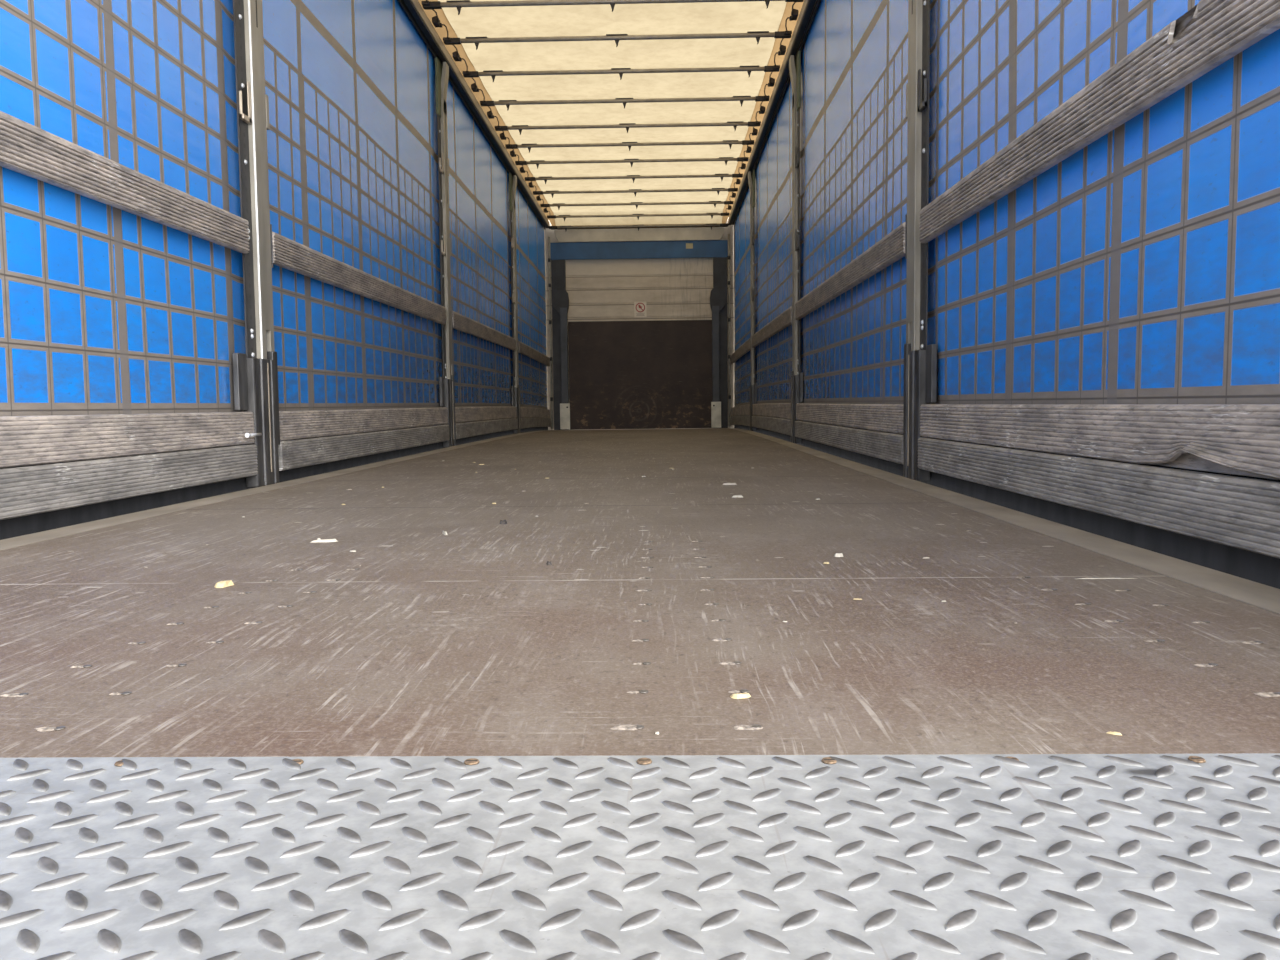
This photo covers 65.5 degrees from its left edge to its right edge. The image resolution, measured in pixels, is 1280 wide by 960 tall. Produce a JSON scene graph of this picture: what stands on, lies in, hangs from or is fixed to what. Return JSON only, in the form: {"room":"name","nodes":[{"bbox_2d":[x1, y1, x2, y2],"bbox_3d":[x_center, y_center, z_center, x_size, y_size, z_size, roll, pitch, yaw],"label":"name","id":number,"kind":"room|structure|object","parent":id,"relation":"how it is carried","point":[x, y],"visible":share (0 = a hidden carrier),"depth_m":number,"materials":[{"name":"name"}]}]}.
{"room":"truck trailer interior","nodes":[
{"label":"truck trailer interior","id":0,"kind":"room"},
{"bbox_2d":[418,0,803,225],"bbox_3d":[-0.162,-3.075,6.930,2.600,0.144,13.320,-1,4,1],"label":"ceiling","id":1,"kind":"structure","parent":0,"point":[698,17],"depth_m":8.22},
{"bbox_2d":[398,0,549,229],"bbox_3d":[-1.391,-3.014,6.951,0.161,0.192,13.300,-1,4,1],"label":"roof rail","id":2,"kind":"object","parent":1,"relation":"attached to","point":[413,9],"depth_m":8.00,"materials":[{"name":"metal"}]},
{"bbox_2d":[0,0,547,539],"bbox_3d":[-1.447,-1.504,7.084,0.034,3.044,13.355,-1,4,1],"label":"curtain","id":3,"kind":"object","parent":2,"relation":"hanging from","point":[105,309],"visible":0.72,"depth_m":3.69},
{"bbox_2d":[549,223,728,230],"bbox_3d":[-0.019,-3.413,13.481,2.431,0.082,0.090,-1,4,1],"label":"bow","id":4,"kind":"object","parent":2,"relation":"attached to","point":[711,225],"visible":1,"depth_m":13.46,"materials":[{"name":"metal"}]},
{"bbox_2d":[421,0,803,14],"bbox_3d":[-0.174,-3.030,6.352,2.431,0.082,0.090,-1,4,1],"label":"bow","id":5,"kind":"object","parent":1,"relation":"attached to","point":[429,5],"visible":1,"depth_m":6.35,"materials":[{"name":"metal"}]},
{"bbox_2d":[443,31,791,49],"bbox_3d":[-0.161,-3.072,6.970,2.431,0.082,0.090,-1,4,1],"label":"bow","id":6,"kind":"object","parent":1,"relation":"attached to","point":[750,34],"visible":1,"depth_m":6.96,"materials":[{"name":"metal"}]},
{"bbox_2d":[432,9,447,37],"bbox_3d":[-1.350,-3.071,6.686,0.066,0.044,0.530,-1,4,1],"label":"folding link","id":7,"kind":"object","parent":6,"relation":"attached to","point":[435,20],"visible":0.98,"depth_m":6.64,"materials":[{"name":"metal"}]},
{"bbox_2d":[463,65,779,81],"bbox_3d":[-0.146,-3.120,7.659,2.431,0.082,0.090,-1,4,1],"label":"bow","id":8,"kind":"object","parent":1,"relation":"attached to","point":[620,71],"visible":1,"depth_m":7.65,"materials":[{"name":"metal"}]},
{"bbox_2d":[480,95,769,110],"bbox_3d":[-0.130,-3.170,8.387,2.431,0.082,0.090,-1,4,1],"label":"bow","id":9,"kind":"object","parent":1,"relation":"attached to","point":[741,99],"visible":1,"depth_m":8.37,"materials":[{"name":"metal"}]},
{"bbox_2d":[495,121,760,134],"bbox_3d":[-0.114,-3.221,9.125,2.431,0.082,0.090,-1,4,1],"label":"bow","id":10,"kind":"object","parent":1,"relation":"attached to","point":[735,124],"visible":1,"depth_m":9.11,"materials":[{"name":"metal"}]},
{"bbox_2d":[505,140,753,151],"bbox_3d":[-0.101,-3.264,9.753,2.431,0.082,0.090,-1,4,1],"label":"bow","id":11,"kind":"object","parent":1,"relation":"attached to","point":[730,142],"visible":1,"depth_m":9.74,"materials":[{"name":"metal"}]},
{"bbox_2d":[515,157,748,168],"bbox_3d":[-0.087,-3.309,10.401,2.431,0.082,0.090,-1,4,1],"label":"bow","id":12,"kind":"object","parent":1,"relation":"attached to","point":[738,159],"visible":1,"depth_m":10.39,"materials":[{"name":"metal"}]},
{"bbox_2d":[525,174,742,183],"bbox_3d":[-0.071,-3.358,11.120,2.431,0.082,0.090,-1,4,1],"label":"bow","id":13,"kind":"object","parent":1,"relation":"attached to","point":[633,177],"visible":1,"depth_m":11.11,"materials":[{"name":"metal"}]},
{"bbox_2d":[533,188,737,197],"bbox_3d":[-0.056,-3.407,11.828,2.431,0.082,0.090,-1,4,1],"label":"bow","id":14,"kind":"object","parent":1,"relation":"attached to","point":[718,190],"visible":1,"depth_m":11.81,"materials":[{"name":"metal"}]},
{"bbox_2d":[540,201,733,209],"bbox_3d":[-0.040,-3.458,12.556,2.431,0.082,0.090,-1,4,1],"label":"bow","id":15,"kind":"object","parent":1,"relation":"attached to","point":[709,202],"visible":1,"depth_m":12.54,"materials":[{"name":"metal"}]},
{"bbox_2d":[547,213,729,220],"bbox_3d":[-0.024,-3.508,13.294,2.431,0.082,0.090,-1,4,1],"label":"bow","id":16,"kind":"object","parent":1,"relation":"attached to","point":[693,214],"visible":1,"depth_m":13.28,"materials":[{"name":"metal"}]},
{"bbox_2d":[728,0,819,226],"bbox_3d":[1.068,-3.038,6.896,0.161,0.192,13.300,-1,4,1],"label":"roof rail","id":17,"kind":"object","parent":1,"relation":"attached to","point":[809,7],"depth_m":7.94,"materials":[{"name":"metal"}]},
{"bbox_2d":[734,79,791,351],"bbox_3d":[1.227,-2.392,10.506,0.033,1.717,5.958,-1,4,1],"label":"curtain","id":18,"kind":"object","parent":17,"relation":"hanging from","point":[773,171],"depth_m":9.15,"materials":[{"name":"blue plastic"}]},
{"bbox_2d":[800,256,906,403],"bbox_3d":[1.134,-0.732,5.598,0.033,0.625,3.091,-1,4,1],"label":"curtain","id":19,"kind":"object","parent":17,"relation":"hanging from","point":[852,345],"depth_m":5.03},
{"bbox_2d":[800,0,907,298],"bbox_3d":[1.120,-2.030,5.509,0.033,1.748,3.092,-1,4,1],"label":"curtain","id":20,"kind":"object","parent":17,"relation":"hanging from","point":[854,123],"depth_m":5.23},
{"bbox_2d":[929,0,1199,202],"bbox_3d":[1.065,-1.319,2.744,0.033,0.749,1.870,-1,4,1],"label":"curtain","id":21,"kind":"object","parent":17,"relation":"hanging from","point":[998,68],"depth_m":2.86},
{"bbox_2d":[913,471,1279,588],"bbox_3d":[1.079,0.064,2.786,0.033,0.064,2.353,-1,4,1],"label":"curtain","id":22,"kind":"object","parent":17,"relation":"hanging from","point":[1256,567],"depth_m":2.10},
{"bbox_2d":[927,29,1279,403],"bbox_3d":[1.071,-0.505,2.661,0.033,0.616,2.148,-1,4,1],"label":"curtain","id":23,"kind":"object","parent":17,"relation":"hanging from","point":[1134,260],"depth_m":2.09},
{"bbox_2d":[544,217,733,429],"bbox_3d":[-0.001,-2.064,13.719,2.680,3.128,0.050,-1,4,1],"label":"wall","id":24,"kind":"structure","parent":0,"point":[670,288],"depth_m":13.66,"materials":[{"name":"white metal"}]},
{"bbox_2d":[568,320,711,429],"bbox_3d":[0.020,-1.446,13.724,2.000,1.483,0.021,-1,4,1],"label":"panel","id":25,"kind":"object","parent":24,"relation":"attached to","point":[623,374],"visible":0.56,"depth_m":13.71,"materials":[{"name":"brown wood"}]},
{"bbox_2d":[634,302,646,316],"bbox_3d":[0.005,-2.342,13.670,0.168,0.210,0.007,-1,4,1],"label":"prohibition sign","id":26,"kind":"object","parent":24,"relation":"attached to","point":[639,307],"visible":1,"depth_m":13.67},
{"bbox_2d":[554,227,723,242],"bbox_3d":[-0.010,-3.328,13.546,2.313,0.166,0.080,-1,4,1],"label":"header beam","id":27,"kind":"structure","parent":0,"point":[654,234],"depth_m":13.51,"materials":[{"name":"grey metal"}]},
{"bbox_2d":[550,240,727,259],"bbox_3d":[-0.015,-3.130,13.552,2.410,0.230,0.018,-1,4,1],"label":"band","id":28,"kind":"object","parent":27,"relation":"attached to","point":[699,248],"visible":1,"depth_m":13.54,"materials":[{"name":"blue metal"}]},
{"bbox_2d":[0,428,1279,757],"bbox_3d":[-0.127,-0.232,7.306,2.248,0.100,12.960,-1,4,1],"label":"floor","id":29,"kind":"structure","parent":0,"point":[465,641],"depth_m":1.34,"materials":[{"name":"brown wood"}]},
{"bbox_2d":[0,693,27,696],"bbox_3d":[-0.651,0.223,1.035,0.029,0.002,0.012,-1,4,1],"label":"screw","id":30,"kind":"object","parent":29,"relation":"on","point":[12,694],"visible":1,"depth_m":1.03,"materials":[{"name":"metal"}]},
{"bbox_2d":[34,726,64,731],"bbox_3d":[-0.549,0.230,0.923,0.030,0.002,0.014,-1,4,1],"label":"screw","id":31,"kind":"object","parent":29,"relation":"on","point":[42,729],"visible":1,"depth_m":0.92,"materials":[{"name":"metal"}]},
{"bbox_2d":[70,665,91,667],"bbox_3d":[-0.644,0.215,1.148,0.024,0.001,0.010,-1,4,1],"label":"screw","id":32,"kind":"object","parent":29,"relation":"on","point":[76,666],"visible":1,"depth_m":1.15,"materials":[{"name":"metal"}]},
{"bbox_2d":[109,691,131,694],"bbox_3d":[-0.541,0.222,1.036,0.022,0.002,0.010,-1,4,1],"label":"screw","id":33,"kind":"object","parent":29,"relation":"on","point":[128,692],"visible":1,"depth_m":1.03,"materials":[{"name":"metal"}]},
{"bbox_2d":[167,622,183,624],"bbox_3d":[-0.640,0.198,1.372,0.022,0.001,0.010,-1,4,1],"label":"screw","id":34,"kind":"object","parent":29,"relation":"on","point":[179,623],"visible":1,"depth_m":1.37,"materials":[{"name":"metal"}]},
{"bbox_2d":[168,664,185,666],"bbox_3d":[-0.535,0.213,1.147,0.023,0.001,0.009,-1,4,-6],"label":"screw","id":35,"kind":"object","parent":29,"relation":"on","point":[179,665],"visible":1,"depth_m":1.15,"materials":[{"name":"metal"}]},
{"bbox_2d":[214,580,233,587],"bbox_3d":[-0.697,0.173,1.661,0.024,0.009,0.030,1,4,17],"label":"chip","id":36,"kind":"object","parent":29,"relation":"on","point":[221,584],"visible":1,"depth_m":1.65,"materials":[{"name":"beige wood"}]},
{"bbox_2d":[244,621,261,623],"bbox_3d":[-0.533,0.197,1.371,0.025,0.002,0.012,-1,4,1],"label":"screw","id":37,"kind":"object","parent":29,"relation":"on","point":[259,622],"visible":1,"depth_m":1.37,"materials":[{"name":"metal"}]},
{"bbox_2d":[0,430,549,550],"bbox_3d":[-1.308,-0.208,7.152,0.108,0.104,13.320,-1,4,1],"label":"strip","id":38,"kind":"object","parent":29,"relation":"attached to","point":[27,539],"visible":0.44,"depth_m":3.06,"materials":[{"name":"grey metal"}]},
{"bbox_2d":[232,0,279,486],"bbox_3d":[-1.466,-1.359,3.737,0.068,2.765,0.378,-1,4,1],"label":"post","id":39,"kind":"object","parent":38,"relation":"on","point":[255,372],"visible":0.98,"depth_m":3.79,"materials":[{"name":"metal"}]},
{"bbox_2d":[0,111,248,253],"bbox_3d":[-1.496,-0.781,2.095,0.026,0.145,3.202,-1,4,1],"label":"board","id":40,"kind":"object","parent":39,"relation":"attached to","point":[27,149],"visible":1,"depth_m":2.76,"materials":[{"name":"wood"}]},
{"bbox_2d":[0,444,257,519],"bbox_3d":[-1.487,0.045,2.152,0.026,0.139,3.202,-1,4,1],"label":"board","id":41,"kind":"object","parent":39,"relation":"attached to","point":[26,490],"visible":1,"depth_m":2.76,"materials":[{"name":"wood"}]},
{"bbox_2d":[0,412,254,467],"bbox_3d":[-1.496,-0.075,2.144,0.026,0.142,3.202,-1,4,1],"label":"board","id":42,"kind":"object","parent":41,"relation":"on","point":[24,440],"visible":0.98,"depth_m":2.77,"materials":[{"name":"wood"}]},
{"bbox_2d":[272,232,446,324],"bbox_3d":[-1.423,-1.043,5.509,0.026,0.151,3.152,-1,4,1],"label":"board","id":43,"kind":"object","parent":39,"relation":"attached to","point":[289,254],"visible":1,"depth_m":4.85,"materials":[{"name":"wood"}]},
{"bbox_2d":[278,424,448,470],"bbox_3d":[-1.414,-0.217,5.566,0.026,0.145,3.152,-1,4,1],"label":"board","id":44,"kind":"object","parent":39,"relation":"attached to","point":[292,454],"visible":0.99,"depth_m":4.90,"materials":[{"name":"wood"}]},
{"bbox_2d":[279,407,447,440],"bbox_3d":[-1.423,-0.337,5.558,0.026,0.148,3.152,-1,4,1],"label":"board","id":45,"kind":"object","parent":44,"relation":"on","point":[294,425],"visible":0.99,"depth_m":4.93,"materials":[{"name":"wood"}]},
{"bbox_2d":[435,58,455,446],"bbox_3d":[-1.396,-1.609,7.144,0.061,2.735,0.343,-1,4,1],"label":"post","id":46,"kind":"object","parent":38,"relation":"on","point":[446,383],"visible":0.97,"depth_m":7.14,"materials":[{"name":"metal"}]},
{"bbox_2d":[452,311,515,350],"bbox_3d":[-1.350,-1.302,8.899,0.026,0.142,3.152,-1,4,1],"label":"board","id":47,"kind":"object","parent":46,"relation":"attached to","point":[462,323],"visible":1,"depth_m":8.47,"materials":[{"name":"wood"}]},
{"bbox_2d":[455,418,517,438],"bbox_3d":[-1.341,-0.476,8.955,0.026,0.136,3.152,-1,4,1],"label":"board","id":48,"kind":"object","parent":46,"relation":"attached to","point":[467,429],"visible":1,"depth_m":8.52,"materials":[{"name":"wood"}]},
{"bbox_2d":[455,407,516,422],"bbox_3d":[-1.350,-0.597,8.947,0.026,0.138,3.152,-1,4,1],"label":"board","id":49,"kind":"object","parent":48,"relation":"on","point":[462,414],"visible":0.98,"depth_m":8.52,"materials":[{"name":"wood"}]},
{"bbox_2d":[509,173,520,432],"bbox_3d":[-1.323,-1.853,10.535,0.061,2.714,0.343,-1,4,1],"label":"post","id":50,"kind":"object","parent":38,"relation":"on","point":[515,390],"visible":0.96,"depth_m":10.53,"materials":[{"name":"metal"}]},
{"bbox_2d":[519,341,549,366],"bbox_3d":[-1.279,-1.526,12.174,0.026,0.147,2.920,-1,4,1],"label":"board","id":51,"kind":"object","parent":50,"relation":"attached to","point":[524,349],"visible":0.99,"depth_m":11.90,"materials":[{"name":"wood"}]},
{"bbox_2d":[521,418,550,428],"bbox_3d":[-1.270,-0.700,12.231,0.026,0.141,2.920,-1,4,1],"label":"board","id":52,"kind":"object","parent":50,"relation":"attached to","point":[525,422],"visible":0.98,"depth_m":12.02,"materials":[{"name":"wood"}]},
{"bbox_2d":[520,407,549,417],"bbox_3d":[-1.279,-0.820,12.223,0.026,0.144,2.920,-1,4,1],"label":"board","id":53,"kind":"object","parent":52,"relation":"on","point":[526,412],"visible":0.91,"depth_m":12.00,"materials":[{"name":"wood"}]},
{"bbox_2d":[548,237,552,428],"bbox_3d":[-1.225,-2.004,13.634,0.036,2.617,0.034,-1,4,1],"label":"tube","id":54,"kind":"object","parent":38,"relation":"on","point":[549,258],"visible":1,"depth_m":13.62,"materials":[{"name":"metal"}]},
{"bbox_2d":[312,539,337,541],"bbox_3d":[-0.697,0.134,2.195,0.060,0.006,0.012,-1,4,-10],"label":"wood splinter","id":55,"kind":"object","parent":29,"relation":"on","point":[321,540],"visible":1,"depth_m":2.19,"materials":[{"name":"white wood"}]},
{"bbox_2d":[551,260,569,429],"bbox_3d":[-1.077,-1.844,13.635,0.238,2.316,0.192,-1,4,1],"label":"pillar","id":56,"kind":"structure","parent":29,"relation":"on","point":[560,298],"depth_m":13.60,"materials":[{"name":"metal"}]},
{"bbox_2d":[610,725,643,729],"bbox_3d":[-0.012,0.226,0.909,0.031,0.002,0.016,-1,4,1],"label":"screw","id":57,"kind":"object","parent":29,"relation":"on","point":[619,727],"visible":1,"depth_m":0.91,"materials":[{"name":"metal"}]},
{"bbox_2d":[627,690,647,693],"bbox_3d":[-0.003,0.217,1.021,0.022,0.001,0.009,-1,4,1],"label":"screw","id":58,"kind":"object","parent":29,"relation":"on","point":[640,691],"visible":1,"depth_m":1.02,"materials":[{"name":"metal"}]},
{"bbox_2d":[0,753,1279,959],"bbox_3d":[-0.272,0.259,0.585,2.248,0.017,0.519,-1,4,1],"label":"plate","id":59,"kind":"object","parent":29,"relation":"on","point":[947,856],"visible":1,"depth_m":0.65,"materials":[{"name":"metal"}]},
{"bbox_2d":[114,760,130,765],"bbox_3d":[-0.431,0.236,0.831,0.013,0.002,0.013,-1,4,1],"label":"screw","id":60,"kind":"object","parent":59,"relation":"on","point":[120,762],"visible":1,"depth_m":0.83,"materials":[{"name":"metal"}]},
{"bbox_2d":[293,759,303,763],"bbox_3d":[-0.286,0.234,0.827,0.013,0.002,0.013,-1,4,1],"label":"screw","id":61,"kind":"object","parent":59,"relation":"on","point":[300,761],"visible":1,"depth_m":0.83,"materials":[{"name":"metal"}]},
{"bbox_2d":[464,758,478,764],"bbox_3d":[-0.139,0.233,0.824,0.013,0.002,0.013,-1,4,1],"label":"screw","id":62,"kind":"object","parent":59,"relation":"on","point":[472,761],"visible":1,"depth_m":0.82,"materials":[{"name":"metal"}]},
{"bbox_2d":[637,758,651,764],"bbox_3d":[0.004,0.232,0.821,0.013,0.002,0.013,-1,4,1],"label":"screw","id":63,"kind":"object","parent":59,"relation":"on","point":[644,761],"visible":1,"depth_m":0.82,"materials":[{"name":"metal"}]},
{"bbox_2d":[821,757,835,763],"bbox_3d":[0.155,0.230,0.818,0.013,0.002,0.013,-1,4,1],"label":"screw","id":64,"kind":"object","parent":59,"relation":"on","point":[827,760],"visible":1,"depth_m":0.81,"materials":[{"name":"metal"}]},
{"bbox_2d":[1188,756,1205,762],"bbox_3d":[0.453,0.227,0.811,0.013,0.002,0.013,-1,4,1],"label":"screw","id":65,"kind":"object","parent":59,"relation":"on","point":[1197,759],"visible":1,"depth_m":0.81,"materials":[{"name":"metal"}]},
{"bbox_2d":[634,662,650,664],"bbox_3d":[0.002,0.208,1.133,0.021,0.001,0.009,-1,4,1],"label":"screw","id":66,"kind":"object","parent":29,"relation":"on","point":[644,663],"visible":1,"depth_m":1.13,"materials":[{"name":"metal"}]},
{"bbox_2d":[710,257,727,427],"bbox_3d":[1.074,-1.864,13.587,0.238,2.316,0.192,-1,4,1],"label":"pillar","id":67,"kind":"structure","parent":29,"relation":"on","point":[718,295],"depth_m":13.55,"materials":[{"name":"metal"}]},
{"bbox_2d":[712,638,731,640],"bbox_3d":[0.102,0.199,1.242,0.025,0.001,0.013,-1,4,1],"label":"screw","id":68,"kind":"object","parent":29,"relation":"on","point":[718,639],"visible":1,"depth_m":1.24,"materials":[{"name":"metal"}]},
{"bbox_2d":[719,661,740,664],"bbox_3d":[0.102,0.208,1.131,0.026,0.002,0.012,-1,4,1],"label":"screw","id":69,"kind":"object","parent":29,"relation":"on","point":[734,662],"visible":1,"depth_m":1.13,"materials":[{"name":"metal"}]},
{"bbox_2d":[729,689,748,692],"bbox_3d":[0.101,0.216,1.019,0.022,0.001,0.009,-1,4,1],"label":"screw","id":70,"kind":"object","parent":29,"relation":"on","point":[742,690],"visible":1,"depth_m":1.02,"materials":[{"name":"metal"}]},
{"bbox_2d":[730,692,750,698],"bbox_3d":[0.101,0.216,0.999,0.021,0.005,0.010,-2,4,-13],"label":"chip","id":71,"kind":"object","parent":29,"relation":"on","point":[736,695],"visible":1,"depth_m":1.00,"materials":[{"name":"beige wood"}]},
{"bbox_2d":[734,724,763,729],"bbox_3d":[0.099,0.225,0.905,0.027,0.001,0.014,-1,4,1],"label":"screw","id":72,"kind":"object","parent":29,"relation":"on","point":[754,726],"visible":1,"depth_m":0.90,"materials":[{"name":"metal"}]},
{"bbox_2d":[834,553,843,556],"bbox_3d":[0.379,0.143,1.909,0.018,0.007,0.016,-2,4,-25],"label":"chip","id":73,"kind":"object","parent":29,"relation":"on","point":[836,554],"visible":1,"depth_m":1.90,"materials":[{"name":"white paper"}]},
{"bbox_2d":[727,428,1279,614],"bbox_3d":[1.047,-0.230,7.100,0.108,0.104,13.320,-1,4,1],"label":"strip","id":74,"kind":"object","parent":29,"relation":"attached to","point":[1259,595],"visible":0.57,"depth_m":2.02,"materials":[{"name":"grey metal"}]},
{"bbox_2d":[728,234,730,426],"bbox_3d":[1.218,-2.027,13.580,0.036,2.617,0.034,-1,4,1],"label":"post","id":75,"kind":"object","parent":74,"relation":"on","point":[729,318],"visible":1,"depth_m":13.56,"materials":[{"name":"metal"}]},
{"bbox_2d":[748,169,756,430],"bbox_3d":[1.181,-1.877,10.479,0.061,2.714,0.343,-1,4,1],"label":"post","id":76,"kind":"object","parent":74,"relation":"on","point":[753,386],"visible":0.93,"depth_m":10.46,"materials":[{"name":"metal"}]},
{"bbox_2d":[731,338,749,363],"bbox_3d":[1.216,-1.550,12.119,0.026,0.147,2.920,-1,4,1],"label":"board","id":77,"kind":"object","parent":76,"relation":"attached to","point":[744,348],"visible":1,"depth_m":11.79,"materials":[{"name":"wood"}]},
{"bbox_2d":[731,415,749,425],"bbox_3d":[1.226,-0.724,12.175,0.026,0.141,2.920,-1,4,1],"label":"board","id":78,"kind":"object","parent":76,"relation":"attached to","point":[744,420],"visible":0.99,"depth_m":11.83,"materials":[{"name":"wood"}]},
{"bbox_2d":[731,404,749,415],"bbox_3d":[1.232,-0.844,12.167,0.026,0.144,2.920,-1,4,1],"label":"board","id":79,"kind":"object","parent":78,"relation":"on","point":[742,409],"visible":0.96,"depth_m":12.00,"materials":[{"name":"wood"}]},
{"bbox_2d":[789,51,802,442],"bbox_3d":[1.108,-1.632,7.089,0.061,2.735,0.343,-1,4,1],"label":"post","id":80,"kind":"object","parent":74,"relation":"on","point":[794,67],"visible":0.94,"depth_m":7.08,"materials":[{"name":"metal"}]},
{"bbox_2d":[752,416,790,435],"bbox_3d":[1.155,-0.500,8.900,0.026,0.136,3.152,-1,4,1],"label":"board","id":81,"kind":"object","parent":80,"relation":"attached to","point":[779,425],"visible":1,"depth_m":8.46,"materials":[{"name":"wood"}]},
{"bbox_2d":[753,403,790,418],"bbox_3d":[1.161,-0.620,8.891,0.026,0.138,3.152,-1,4,1],"label":"board","id":82,"kind":"object","parent":81,"relation":"on","point":[777,410],"visible":0.95,"depth_m":8.50,"materials":[{"name":"wood"}]},
{"bbox_2d":[752,306,791,347],"bbox_3d":[1.146,-1.326,8.843,0.026,0.142,3.152,-1,4,1],"label":"board","id":83,"kind":"object","parent":80,"relation":"attached to","point":[784,319],"visible":0.99,"depth_m":8.38,"materials":[{"name":"wood"}]},
{"bbox_2d":[903,0,936,479],"bbox_3d":[1.035,-1.384,3.699,0.061,2.765,0.343,-1,4,1],"label":"post","id":84,"kind":"object","parent":74,"relation":"on","point":[920,358],"visible":0.96,"depth_m":3.73,"materials":[{"name":"metal"}]},
{"bbox_2d":[795,421,903,463],"bbox_3d":[1.082,-0.241,5.511,0.026,0.145,3.152,-1,4,1],"label":"board","id":85,"kind":"object","parent":84,"relation":"attached to","point":[881,445],"visible":0.99,"depth_m":4.84,"materials":[{"name":"wood"}]},
{"bbox_2d":[796,403,903,433],"bbox_3d":[1.088,-0.361,5.502,0.026,0.148,3.152,-1,4,1],"label":"board","id":86,"kind":"object","parent":85,"relation":"on","point":[876,417],"visible":0.97,"depth_m":4.87,"materials":[{"name":"wood"}]},
{"bbox_2d":[795,222,904,319],"bbox_3d":[1.073,-1.067,5.454,0.026,0.151,3.152,-1,4,1],"label":"board","id":87,"kind":"object","parent":84,"relation":"attached to","point":[890,249],"visible":1,"depth_m":4.79,"materials":[{"name":"wood"}]},
{"bbox_2d":[918,437,1279,558],"bbox_3d":[1.008,0.021,2.096,0.026,0.139,3.202,-1,4,1],"label":"board","id":88,"kind":"object","parent":84,"relation":"attached to","point":[1243,513],"visible":1,"depth_m":2.00,"materials":[{"name":"wood"}]},
{"bbox_2d":[920,404,1279,479],"bbox_3d":[1.006,-0.099,2.088,0.045,0.142,3.202,-1,4,1],"label":"board","id":89,"kind":"object","parent":88,"relation":"on","point":[1236,439],"visible":1,"depth_m":2.02,"materials":[{"name":"wood"}]},
{"bbox_2d":[919,0,1279,243],"bbox_3d":[0.995,-0.805,2.039,0.034,0.145,3.202,-1,4,1],"label":"board","id":90,"kind":"object","parent":84,"relation":"attached to","point":[1211,33],"visible":1,"depth_m":2.06,"materials":[{"name":"wood"}]},
{"bbox_2d":[1074,603,1090,604],"bbox_3d":[0.638,0.179,1.436,0.025,0.002,0.011,-1,4,-4],"label":"screw","id":91,"kind":"object","parent":29,"relation":"on","point":[1078,603],"visible":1,"depth_m":1.44,"materials":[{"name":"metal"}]},
{"bbox_2d":[1079,578,1137,578],"bbox_3d":[0.768,0.162,1.639,0.105,0.001,0.004,-1,4,1],"label":"wood splinter","id":92,"kind":"object","parent":29,"relation":"on","point":[1079,578],"visible":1,"depth_m":1.64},
{"bbox_2d":[1104,619,1123,621],"bbox_3d":[0.630,0.187,1.324,0.026,0.002,0.011,-1,4,1],"label":"screw","id":93,"kind":"object","parent":29,"relation":"on","point":[1117,620],"visible":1,"depth_m":1.32,"materials":[{"name":"metal"}]},
{"bbox_2d":[1107,731,1121,735],"bbox_3d":[0.417,0.223,0.876,0.013,0.002,0.004,2,5,37],"label":"wood splinter","id":94,"kind":"object","parent":29,"relation":"on","point":[1110,732],"visible":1,"depth_m":0.88,"materials":[{"name":"beige wood"}]},
{"bbox_2d":[1147,639,1164,641],"bbox_3d":[0.627,0.196,1.213,0.023,0.001,0.009,-1,4,1],"label":"screw","id":95,"kind":"object","parent":29,"relation":"on","point":[1157,640],"visible":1,"depth_m":1.21,"materials":[{"name":"metal"}]},
{"bbox_2d":[1192,621,1209,622],"bbox_3d":[0.739,0.187,1.311,0.024,0.002,0.011,-1,4,1],"label":"screw","id":96,"kind":"object","parent":29,"relation":"on","point":[1195,621],"visible":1,"depth_m":1.31,"materials":[{"name":"metal"}]},
{"bbox_2d":[1194,663,1217,666],"bbox_3d":[0.625,0.204,1.100,0.026,0.001,0.012,-1,4,1],"label":"screw","id":97,"kind":"object","parent":29,"relation":"on","point":[1208,664],"visible":1,"depth_m":1.10,"materials":[{"name":"metal"}]},
{"bbox_2d":[1242,641,1262,643],"bbox_3d":[0.737,0.195,1.198,0.025,0.001,0.014,-1,4,1],"label":"screw","id":98,"kind":"object","parent":29,"relation":"on","point":[1247,642],"visible":1,"depth_m":1.20,"materials":[{"name":"metal"}]},
{"bbox_2d":[1254,692,1279,696],"bbox_3d":[0.625,0.212,0.989,0.027,0.001,0.015,-1,4,1],"label":"screw","id":99,"kind":"object","parent":29,"relation":"on","point":[1269,694],"visible":1,"depth_m":0.99,"materials":[{"name":"metal"}]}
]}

